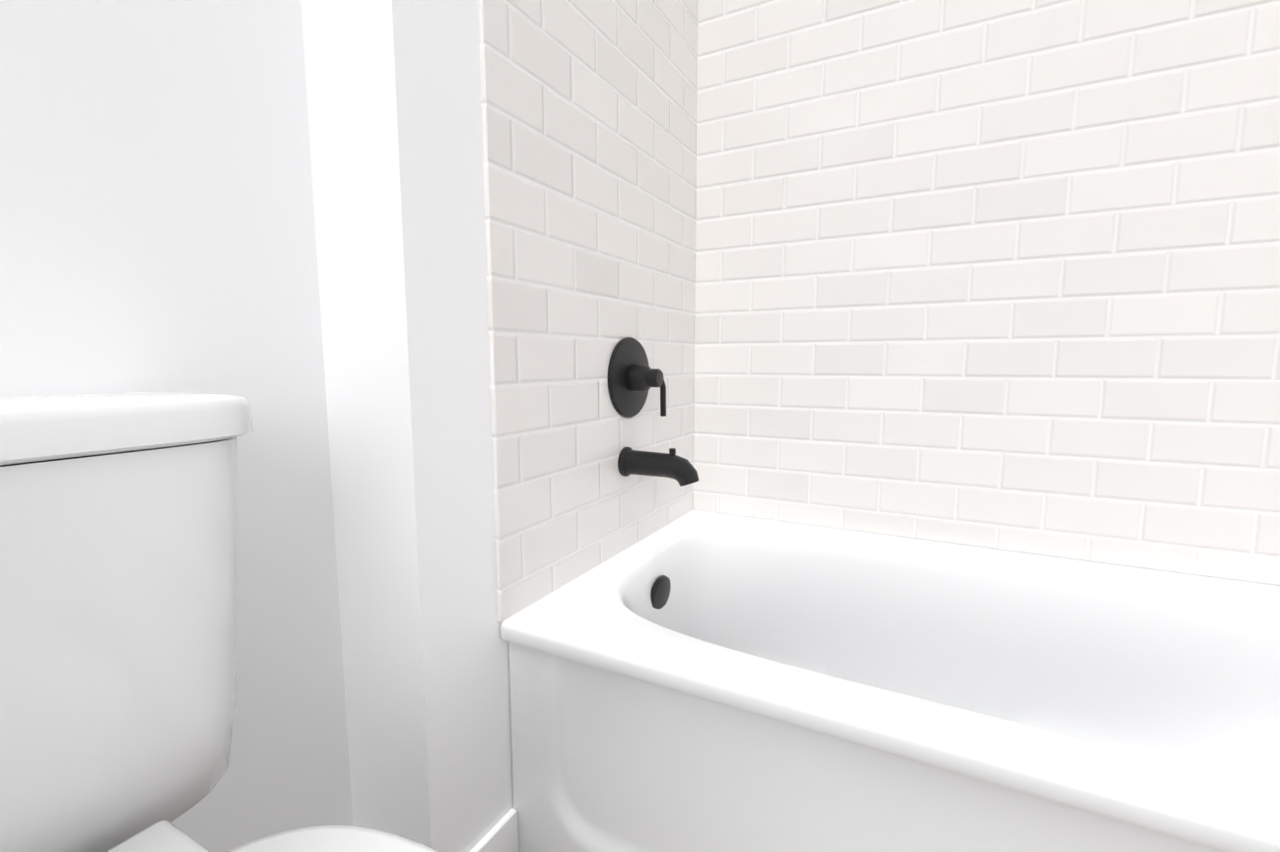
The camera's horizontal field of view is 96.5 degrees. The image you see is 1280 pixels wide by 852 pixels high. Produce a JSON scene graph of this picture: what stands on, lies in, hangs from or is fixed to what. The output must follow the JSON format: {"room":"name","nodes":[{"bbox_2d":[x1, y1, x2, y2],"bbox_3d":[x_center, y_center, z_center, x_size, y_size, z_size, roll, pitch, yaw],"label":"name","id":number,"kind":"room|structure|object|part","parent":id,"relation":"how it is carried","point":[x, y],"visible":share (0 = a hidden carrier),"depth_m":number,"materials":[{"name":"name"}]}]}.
{"room":"bathroom","nodes":[
{"label":"bathroom","id":0,"kind":"room"},
{"bbox_2d":[0,0,353,851],"bbox_3d":[-0.935,-0.580,0.029,0.120,2.920,3.940,3,7,28],"label":"wall","id":1,"kind":"structure","parent":0,"point":[156,209],"depth_m":0.71,"materials":[{"name":"white paint"}]},
{"bbox_2d":[300,0,513,851],"bbox_3d":[-0.159,-0.709,1.157,0.180,2.920,0.966,3,7,28],"label":"wall","id":2,"kind":"structure","parent":0,"point":[393,94],"depth_m":0.81,"materials":[{"name":"white paint"}]},
{"bbox_2d":[470,808,518,851],"bbox_3d":[-0.261,0.730,0.915,0.014,0.115,0.188,3,7,28],"label":"baseboard","id":3,"kind":"structure","parent":2,"relation":"attached to","point":[502,836],"depth_m":0.96,"materials":[{"name":"white paint"}]},
{"bbox_2d":[477,0,697,621],"bbox_3d":[-0.042,-0.613,1.185,0.010,1.796,0.804,3,7,28],"label":"wall tile","id":4,"kind":"structure","parent":2,"relation":"attached to","point":[589,132],"depth_m":1.08,"materials":[{"name":"white tile"}]},
{"bbox_2d":[607,336,666,417],"bbox_3d":[0.009,-0.104,1.241,0.079,0.178,0.178,3,7,28],"label":"handle","id":5,"kind":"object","parent":4,"relation":"attached to","point":[634,377],"depth_m":1.22,"materials":[{"name":"black metal"}]},
{"bbox_2d":[617,447,699,486],"bbox_3d":[0.045,0.085,1.226,0.175,0.079,0.066,3,7,28],"label":"tub spout","id":6,"kind":"object","parent":4,"relation":"attached to","point":[682,471],"visible":1,"depth_m":1.21,"materials":[{"name":"black metal"}]},
{"bbox_2d":[692,509,1279,586],"bbox_3d":[0.796,-0.722,1.262,1.765,2.920,0.120,3,7,28],"label":"wall","id":7,"kind":"structure","parent":0,"point":[1006,550],"depth_m":1.28,"materials":[{"name":"white tile"}]},
{"bbox_2d":[693,0,1279,585],"bbox_3d":[0.845,-0.614,1.174,1.585,1.796,0.010,3,7,28],"label":"wall tile","id":8,"kind":"structure","parent":7,"relation":"attached to","point":[999,274],"depth_m":1.24,"materials":[{"name":"white tile"}]},
{"bbox_3d":[-0.101,0.944,-0.246,2.005,0.050,3.940,3,7,28],"label":"floor","id":9,"kind":"structure","parent":0,"visible":0},
{"bbox_2d":[0,392,437,851],"bbox_3d":[-0.309,0.425,0.326,0.805,0.851,0.464,3,7,28],"label":"toilet","id":10,"kind":"object","parent":9,"relation":"on","point":[117,606],"visible":0.98,"depth_m":0.48,"materials":[{"name":"white ceramic"}]},
{"bbox_3d":[-0.570,0.185,0.438,0.216,0.400,0.464,3,7,28],"label":"tank","id":11,"kind":"part","parent":10,"relation":"part of","materials":[{"name":"white ceramic"}]},
{"bbox_3d":[-0.209,0.379,0.267,0.578,0.043,0.398,3,7,28],"label":"seat","id":12,"kind":"part","parent":10,"relation":"part of","materials":[{"name":"white ceramic"}]},
{"bbox_2d":[500,510,1279,851],"bbox_3d":[0.658,0.550,0.949,1.579,0.458,0.807,3,7,28],"label":"bathtub","id":13,"kind":"object","parent":9,"relation":"on","point":[698,682],"visible":1,"depth_m":0.95,"materials":[{"name":"white ceramic"}]}
]}

